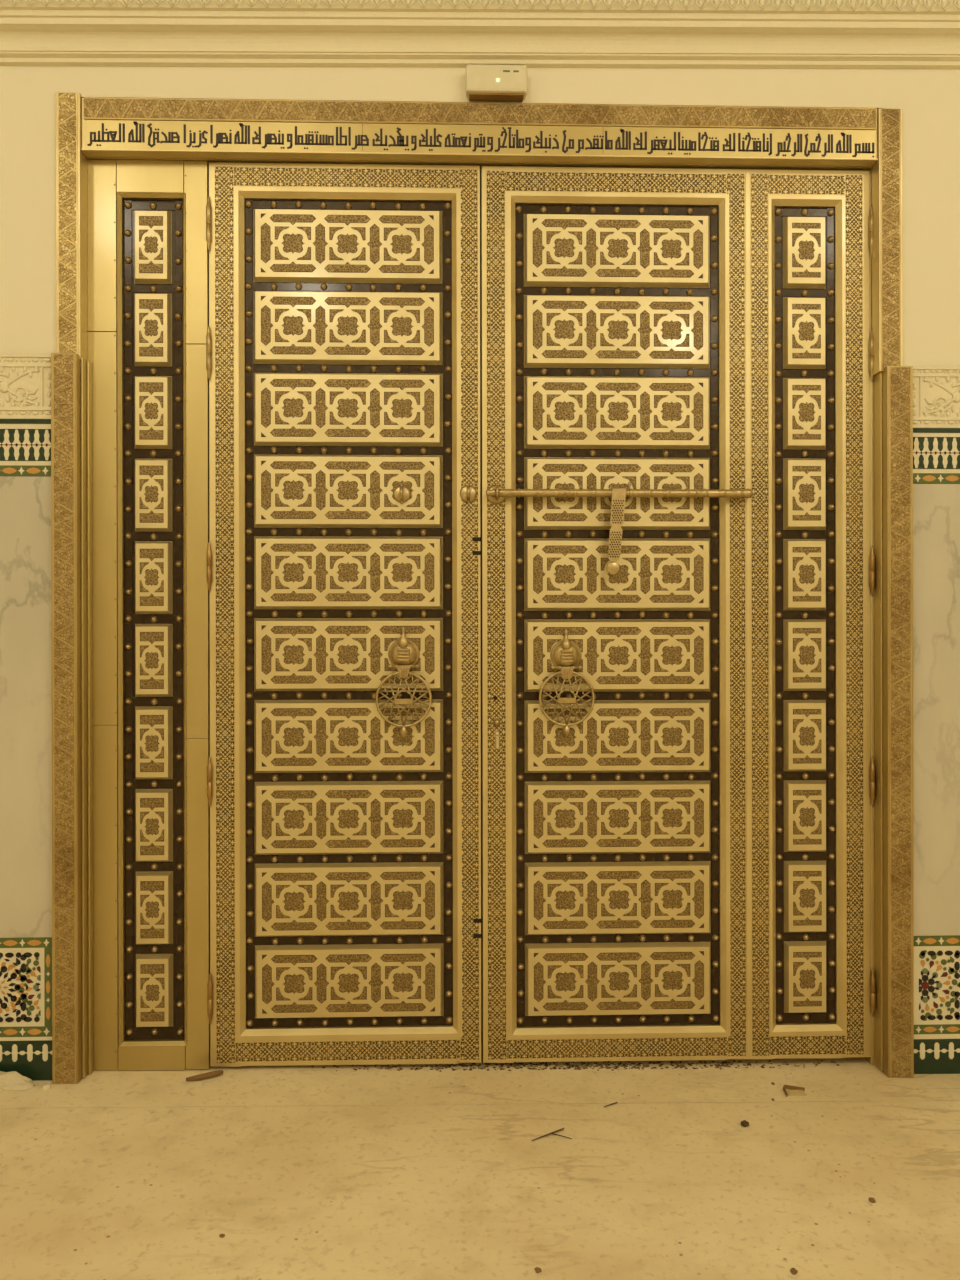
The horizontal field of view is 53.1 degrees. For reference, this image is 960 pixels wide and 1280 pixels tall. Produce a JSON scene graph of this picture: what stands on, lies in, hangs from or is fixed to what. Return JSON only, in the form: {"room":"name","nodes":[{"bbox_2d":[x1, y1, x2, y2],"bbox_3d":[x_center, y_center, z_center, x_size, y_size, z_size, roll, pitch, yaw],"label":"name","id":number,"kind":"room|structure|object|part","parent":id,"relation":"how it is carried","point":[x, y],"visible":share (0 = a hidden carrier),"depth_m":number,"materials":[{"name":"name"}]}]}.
{"room":"mosque entrance hall","nodes":[
{"label":"mosque entrance hall","id":0,"kind":"room"},
{"bbox_2d":[0,1028,959,1279],"bbox_3d":[0.089,1.350,-0.066,6.800,0.168,6.500,0,0,-2],"label":"floor","id":1,"kind":"structure","parent":0,"point":[638,1191],"depth_m":2.32,"materials":[{"name":"beige stone"}]},
{"bbox_2d":[0,1071,34,1090],"bbox_3d":[-1.367,1.279,2.759,0.178,0.071,0.060,0,0,8],"label":"heap","id":2,"kind":"object","parent":1,"relation":"on","point":[9,1081],"visible":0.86,"depth_m":2.75,"materials":[{"name":"beige sand"}]},
{"bbox_2d":[43,1082,49,1088],"bbox_3d":[-1.242,1.276,2.748,0.018,0.010,0.014,0,0,-25],"label":"chip","id":3,"kind":"object","parent":1,"relation":"on","point":[45,1085],"visible":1,"depth_m":2.74,"materials":[{"name":"white stone"}]},
{"bbox_2d":[186,1070,222,1080],"bbox_3d":[-0.804,1.273,2.805,0.106,0.018,0.018,0,0,-26],"label":"wood splinter","id":4,"kind":"object","parent":1,"relation":"on","point":[217,1072],"visible":1,"depth_m":2.80,"materials":[{"name":"brown wood"}]},
{"bbox_2d":[535,1267,541,1272],"bbox_3d":[0.118,1.286,1.962,0.012,0.006,0.015,0,0,-22],"label":"chip","id":5,"kind":"object","parent":1,"relation":"on","point":[537,1269],"visible":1,"depth_m":1.96,"materials":[{"name":"brown wood"}]},
{"bbox_2d":[531,1128,571,1140],"bbox_3d":[0.191,1.283,2.476,0.107,0.008,0.053,0,0,-34],"label":"twig","id":6,"kind":"object","parent":1,"relation":"on","point":[552,1133],"visible":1,"depth_m":2.49,"materials":[{"name":"brown wood"}]},
{"bbox_2d":[311,1060,838,1071],"bbox_3d":[0.240,1.288,2.901,1.707,0.016,0.065,0,0,-2],"label":"dirt","id":7,"kind":"object","parent":1,"relation":"on","point":[578,1067],"visible":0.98,"depth_m":2.90,"materials":[{"name":"brown soil"}]},
{"bbox_2d":[741,1120,748,1126],"bbox_3d":[0.704,1.286,2.552,0.021,0.016,0.019,0,0,-2],"label":"pebble","id":8,"kind":"object","parent":1,"relation":"on","point":[744,1123],"visible":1,"depth_m":2.55,"materials":[{"name":"brown stone"}]},
{"bbox_2d":[790,1268,797,1274],"bbox_3d":[0.641,1.289,1.960,0.015,0.007,0.016,0,0,-22],"label":"chip","id":9,"kind":"object","parent":1,"relation":"on","point":[794,1271],"visible":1,"depth_m":1.96,"materials":[{"name":"brown wood"}]},
{"bbox_2d":[783,1085,806,1096],"bbox_3d":[0.898,1.287,2.742,0.064,0.011,0.051,0,0,-2],"label":"scrap","id":10,"kind":"object","parent":1,"relation":"on","point":[794,1090],"visible":1,"depth_m":2.74,"materials":[{"name":"brown wood"}]},
{"bbox_2d":[0,66,959,365],"bbox_3d":[0.001,-0.678,2.984,6.800,4.100,0.295,0,0,-2],"label":"wall","id":11,"kind":"structure","parent":0,"point":[928,99],"depth_m":2.84,"materials":[{"name":"beige paint"}]},
{"bbox_2d":[0,353,50,418],"bbox_3d":[-1.788,-0.738,2.790,1.100,0.189,0.034,0,0,-2],"label":"trim","id":12,"kind":"structure","parent":11,"relation":"attached to","point":[25,378],"depth_m":2.79,"materials":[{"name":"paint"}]},
{"bbox_2d":[0,418,50,475],"bbox_3d":[-1.788,-0.559,2.791,1.100,0.167,0.032,0,0,-2],"label":"trim","id":13,"kind":"structure","parent":11,"relation":"attached to","point":[25,443],"depth_m":2.79,"materials":[{"name":"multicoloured tile"}]},
{"bbox_2d":[0,476,51,937],"bbox_3d":[-1.786,0.196,2.793,1.100,1.341,0.030,0,0,-2],"label":"marble wall panel","id":14,"kind":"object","parent":11,"relation":"attached to","point":[25,501],"depth_m":2.79,"materials":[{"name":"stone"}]},
{"bbox_2d":[0,937,51,1080],"bbox_3d":[-1.780,1.121,2.793,1.109,0.508,0.032,0,0,-2],"label":"trim","id":15,"kind":"structure","parent":11,"relation":"attached to","point":[25,963],"depth_m":2.79,"materials":[{"name":"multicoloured tile"}]},
{"bbox_2d":[51,93,92,1083],"bbox_3d":[-1.193,-0.156,2.809,0.089,2.873,0.083,0,0,-2],"label":"surround","id":16,"kind":"object","parent":11,"relation":"attached to","point":[71,369],"visible":0.98,"depth_m":2.77,"materials":[{"name":"gold metal"}]},
{"bbox_3d":[-1.199,-1.204,2.819,0.069,0.776,0.057,0,0,-2],"label":"casing","id":17,"kind":"part","parent":16,"relation":"part of","materials":[{"name":"gold metal"}]},
{"bbox_3d":[-1.156,0.228,2.825,0.016,2.105,0.054,0,0,-2],"label":"reveal moulding","id":18,"kind":"part","parent":16,"relation":"part of","materials":[{"name":"gold metal"}]},
{"bbox_2d":[87,160,209,1070],"bbox_3d":[-0.996,-0.073,2.881,0.370,2.707,0.057,0,0,-2],"label":"panel","id":19,"kind":"object","parent":11,"relation":"attached to","point":[148,253],"visible":0.98,"depth_m":2.86,"materials":[{"name":"gold metal"}]},
{"bbox_3d":[-0.976,-0.061,2.867,0.206,2.542,0.028,0,0,-2],"label":"opening moulding","id":20,"kind":"part","parent":19,"relation":"part of","materials":[{"name":"gold metal"}]},
{"bbox_3d":[-0.978,-1.175,2.865,0.110,0.217,0.023,0,0,-2],"label":"raised panel","id":21,"kind":"part","parent":19,"relation":"part of","materials":[{"name":"gold metal"}]},
{"bbox_3d":[-0.977,-0.434,2.865,0.110,0.217,0.023,0,0,-2],"label":"raised panel","id":22,"kind":"part","parent":19,"relation":"part of","materials":[{"name":"gold metal"}]},
{"bbox_3d":[-0.978,-0.681,2.865,0.110,0.217,0.023,0,0,-2],"label":"raised panel","id":23,"kind":"part","parent":19,"relation":"part of","materials":[{"name":"gold metal"}]},
{"bbox_3d":[-0.978,-0.928,2.865,0.110,0.217,0.023,0,0,-2],"label":"raised panel","id":24,"kind":"part","parent":19,"relation":"part of","materials":[{"name":"gold metal"}]},
{"bbox_3d":[-0.976,0.308,2.866,0.110,0.217,0.023,0,0,-2],"label":"raised panel","id":25,"kind":"part","parent":19,"relation":"part of","materials":[{"name":"gold metal"}]},
{"bbox_3d":[-0.976,0.061,2.866,0.110,0.217,0.023,0,0,-2],"label":"raised panel","id":26,"kind":"part","parent":19,"relation":"part of","materials":[{"name":"gold metal"}]},
{"bbox_3d":[-0.977,-0.186,2.865,0.110,0.217,0.023,0,0,-2],"label":"raised panel","id":27,"kind":"part","parent":19,"relation":"part of","materials":[{"name":"gold metal"}]},
{"bbox_3d":[-0.975,1.050,2.866,0.110,0.217,0.023,0,0,-2],"label":"raised panel","id":28,"kind":"part","parent":19,"relation":"part of","materials":[{"name":"gold metal"}]},
{"bbox_3d":[-0.975,0.802,2.866,0.110,0.217,0.023,0,0,-2],"label":"raised panel","id":29,"kind":"part","parent":19,"relation":"part of","materials":[{"name":"gold metal"}]},
{"bbox_3d":[-0.975,0.555,2.866,0.110,0.217,0.023,0,0,-2],"label":"raised panel","id":30,"kind":"part","parent":19,"relation":"part of","materials":[{"name":"gold metal"}]},
{"bbox_2d":[206,162,480,1066],"bbox_3d":[-0.405,-0.076,2.876,0.814,2.696,0.094,0,0,-2],"label":"door leaf","id":31,"kind":"structure","parent":11,"relation":"in","point":[343,335],"depth_m":2.87,"materials":[{"name":"gold metal"}]},
{"bbox_3d":[-0.396,-0.939,2.881,0.565,0.218,0.023,0,0,-2],"label":"raised panel","id":32,"kind":"part","parent":31,"relation":"part of","materials":[{"name":"gold metal"}]},
{"bbox_3d":[-0.397,-1.185,2.881,0.565,0.218,0.023,0,0,-2],"label":"raised panel","id":33,"kind":"part","parent":31,"relation":"part of","materials":[{"name":"gold metal"}]},
{"bbox_3d":[-0.394,0.289,2.882,0.565,0.218,0.023,0,0,-2],"label":"raised panel","id":34,"kind":"part","parent":31,"relation":"part of","materials":[{"name":"gold metal"}]},
{"bbox_3d":[-0.395,0.044,2.882,0.565,0.218,0.023,0,0,-2],"label":"raised panel","id":35,"kind":"part","parent":31,"relation":"part of","materials":[{"name":"gold metal"}]},
{"bbox_3d":[-0.395,-0.202,2.882,0.565,0.218,0.023,0,0,-2],"label":"raised panel","id":36,"kind":"part","parent":31,"relation":"part of","materials":[{"name":"gold metal"}]},
{"bbox_3d":[-0.395,-0.448,2.881,0.565,0.218,0.023,0,0,-2],"label":"raised panel","id":37,"kind":"part","parent":31,"relation":"part of","materials":[{"name":"gold metal"}]},
{"bbox_3d":[-0.396,-0.693,2.881,0.565,0.218,0.023,0,0,-2],"label":"raised panel","id":38,"kind":"part","parent":31,"relation":"part of","materials":[{"name":"gold metal"}]},
{"bbox_3d":[-0.393,1.027,2.882,0.565,0.218,0.023,0,0,-2],"label":"raised panel","id":39,"kind":"part","parent":31,"relation":"part of","materials":[{"name":"gold metal"}]},
{"bbox_3d":[-0.393,0.781,2.882,0.565,0.218,0.023,0,0,-2],"label":"raised panel","id":40,"kind":"part","parent":31,"relation":"part of","materials":[{"name":"gold metal"}]},
{"bbox_3d":[-0.394,0.535,2.882,0.565,0.218,0.023,0,0,-2],"label":"raised panel","id":41,"kind":"part","parent":31,"relation":"part of","materials":[{"name":"gold metal"}]},
{"bbox_3d":[-0.227,0.176,2.854,0.168,0.168,0.010,0,0,-2],"label":"ring plate","id":42,"kind":"part","parent":31,"relation":"part of","materials":[{"name":"gold metal"}]},
{"bbox_2d":[81,97,877,170],"bbox_3d":[0.011,-1.508,2.876,2.352,0.157,0.092,0,0,-2],"label":"inscription panel","id":43,"kind":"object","parent":11,"relation":"attached to","point":[113,128],"depth_m":2.83,"materials":[{"name":"gold metal"}]},
{"bbox_3d":[0.013,-1.475,2.834,2.334,0.087,0.004,0,0,-2],"label":"inscription plate","id":44,"kind":"part","parent":43,"relation":"part of","materials":[{"name":"gold metal"}]},
{"bbox_2d":[0,0,959,68],"bbox_3d":[0.005,-1.860,2.759,6.800,0.415,0.155,0,0,-2],"label":"trim","id":45,"kind":"structure","parent":11,"relation":"attached to","point":[748,34],"depth_m":2.77,"materials":[{"name":"paint"}]},
{"bbox_2d":[466,65,526,101],"bbox_3d":[0.048,-1.632,2.811,0.179,0.084,0.053,0,0,-2],"label":"alarm box","id":46,"kind":"object","parent":11,"relation":"attached to","point":[484,83],"visible":1,"depth_m":2.79,"materials":[{"name":"beige plastic"}]},
{"bbox_2d":[481,166,875,1062],"bbox_3d":[0.602,-0.077,2.893,1.190,2.695,0.115,0,0,-2],"label":"door leaf","id":47,"kind":"structure","parent":11,"relation":"in","point":[678,565],"depth_m":2.90,"materials":[{"name":"gold metal"}]},
{"bbox_3d":[0.051,0.246,2.874,0.022,0.022,0.019,0,0,-2],"label":"thumb knob","id":48,"kind":"part","parent":47,"relation":"part of","materials":[{"name":"gold metal"}]},
{"bbox_3d":[0.052,0.301,2.876,0.013,0.052,0.015,0,0,-2],"label":"lock lever","id":49,"kind":"part","parent":47,"relation":"part of","materials":[{"name":"gold metal"}]},
{"bbox_3d":[0.259,0.174,2.867,0.168,0.168,0.010,0,0,-2],"label":"ring plate","id":50,"kind":"part","parent":47,"relation":"part of","materials":[{"name":"gold metal"}]},
{"bbox_3d":[0.418,0.047,2.904,0.565,0.218,0.023,0,0,-2],"label":"raised panel","id":51,"kind":"part","parent":47,"relation":"part of","materials":[{"name":"gold metal"}]},
{"bbox_3d":[0.417,-0.199,2.904,0.565,0.218,0.023,0,0,-2],"label":"raised panel","id":52,"kind":"part","parent":47,"relation":"part of","materials":[{"name":"gold metal"}]},
{"bbox_3d":[0.417,-0.444,2.904,0.565,0.218,0.023,0,0,-2],"label":"raised panel","id":53,"kind":"part","parent":47,"relation":"part of","materials":[{"name":"gold metal"}]},
{"bbox_3d":[0.416,-0.689,2.904,0.565,0.218,0.023,0,0,-2],"label":"raised panel","id":54,"kind":"part","parent":47,"relation":"part of","materials":[{"name":"gold metal"}]},
{"bbox_3d":[0.416,-0.935,2.904,0.565,0.218,0.023,0,0,-2],"label":"raised panel","id":55,"kind":"part","parent":47,"relation":"part of","materials":[{"name":"gold metal"}]},
{"bbox_3d":[0.416,-1.180,2.904,0.565,0.218,0.023,0,0,-2],"label":"raised panel","id":56,"kind":"part","parent":47,"relation":"part of","materials":[{"name":"gold metal"}]},
{"bbox_3d":[0.418,0.538,2.905,0.565,0.218,0.023,0,0,-2],"label":"raised panel","id":57,"kind":"part","parent":47,"relation":"part of","materials":[{"name":"gold metal"}]},
{"bbox_3d":[0.418,0.292,2.905,0.565,0.218,0.023,0,0,-2],"label":"raised panel","id":58,"kind":"part","parent":47,"relation":"part of","materials":[{"name":"gold metal"}]},
{"bbox_3d":[0.419,1.028,2.905,0.565,0.218,0.023,0,0,-2],"label":"raised panel","id":59,"kind":"part","parent":47,"relation":"part of","materials":[{"name":"gold metal"}]},
{"bbox_3d":[0.419,0.783,2.905,0.565,0.218,0.023,0,0,-2],"label":"raised panel","id":60,"kind":"part","parent":47,"relation":"part of","materials":[{"name":"gold metal"}]},
{"bbox_3d":[0.990,-0.690,2.920,0.130,0.217,0.023,0,0,-2],"label":"raised panel","id":61,"kind":"part","parent":47,"relation":"part of","materials":[{"name":"gold metal"}]},
{"bbox_3d":[0.989,-0.936,2.920,0.130,0.217,0.023,0,0,-2],"label":"raised panel","id":62,"kind":"part","parent":47,"relation":"part of","materials":[{"name":"gold metal"}]},
{"bbox_3d":[0.989,-1.181,2.920,0.130,0.217,0.023,0,0,-2],"label":"raised panel","id":63,"kind":"part","parent":47,"relation":"part of","materials":[{"name":"gold metal"}]},
{"bbox_3d":[0.991,0.292,2.921,0.130,0.217,0.023,0,0,-2],"label":"raised panel","id":64,"kind":"part","parent":47,"relation":"part of","materials":[{"name":"gold metal"}]},
{"bbox_3d":[0.991,0.046,2.920,0.130,0.217,0.023,0,0,-2],"label":"raised panel","id":65,"kind":"part","parent":47,"relation":"part of","materials":[{"name":"gold metal"}]},
{"bbox_3d":[0.991,-0.199,2.920,0.130,0.217,0.023,0,0,-2],"label":"raised panel","id":66,"kind":"part","parent":47,"relation":"part of","materials":[{"name":"gold metal"}]},
{"bbox_3d":[0.990,-0.445,2.920,0.130,0.217,0.023,0,0,-2],"label":"raised panel","id":67,"kind":"part","parent":47,"relation":"part of","materials":[{"name":"gold metal"}]},
{"bbox_3d":[0.993,1.028,2.921,0.130,0.217,0.023,0,0,-2],"label":"raised panel","id":68,"kind":"part","parent":47,"relation":"part of","materials":[{"name":"gold metal"}]},
{"bbox_3d":[0.992,0.783,2.921,0.130,0.217,0.023,0,0,-2],"label":"raised panel","id":69,"kind":"part","parent":47,"relation":"part of","materials":[{"name":"gold metal"}]},
{"bbox_3d":[0.992,0.537,2.921,0.130,0.217,0.023,0,0,-2],"label":"raised panel","id":70,"kind":"part","parent":47,"relation":"part of","materials":[{"name":"gold metal"}]},
{"bbox_2d":[864,108,913,1077],"bbox_3d":[1.233,-0.145,2.906,0.091,2.877,0.142,0,0,-2],"label":"surround","id":71,"kind":"object","parent":11,"relation":"attached to","point":[891,387],"visible":0.92,"depth_m":2.84,"materials":[{"name":"gold metal"}]},
{"bbox_3d":[1.201,0.244,2.893,0.004,2.100,0.046,0,0,-2],"label":"reveal moulding","id":72,"kind":"part","parent":71,"relation":"part of","materials":[{"name":"gold metal"}]},
{"bbox_3d":[1.223,-1.192,2.886,0.071,0.783,0.057,0,0,-2],"label":"casing","id":73,"kind":"part","parent":71,"relation":"part of","materials":[{"name":"gold metal"}]},
{"bbox_2d":[913,484,959,935],"bbox_3d":[1.830,0.208,2.893,1.100,1.349,0.030,0,0,-2],"label":"wall panel","id":74,"kind":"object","parent":11,"relation":"attached to","point":[936,507],"depth_m":2.87,"materials":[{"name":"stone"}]},
{"bbox_2d":[913,366,959,427],"bbox_3d":[1.828,-0.727,2.891,1.100,0.183,0.034,0,0,-2],"label":"trim","id":75,"kind":"structure","parent":11,"relation":"attached to","point":[936,389],"depth_m":2.87,"materials":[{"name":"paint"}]},
{"bbox_2d":[913,427,959,483],"bbox_3d":[1.829,-0.551,2.892,1.100,0.167,0.032,0,0,-2],"label":"trim","id":76,"kind":"structure","parent":11,"relation":"attached to","point":[936,450],"depth_m":2.86,"materials":[{"name":"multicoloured tile"}]},
{"bbox_2d":[914,935,959,1073],"bbox_3d":[1.831,1.125,2.893,1.101,0.487,0.032,0,0,-2],"label":"trim","id":77,"kind":"structure","parent":11,"relation":"attached to","point":[936,958],"depth_m":2.87,"materials":[{"name":"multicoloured tile"}]}
]}

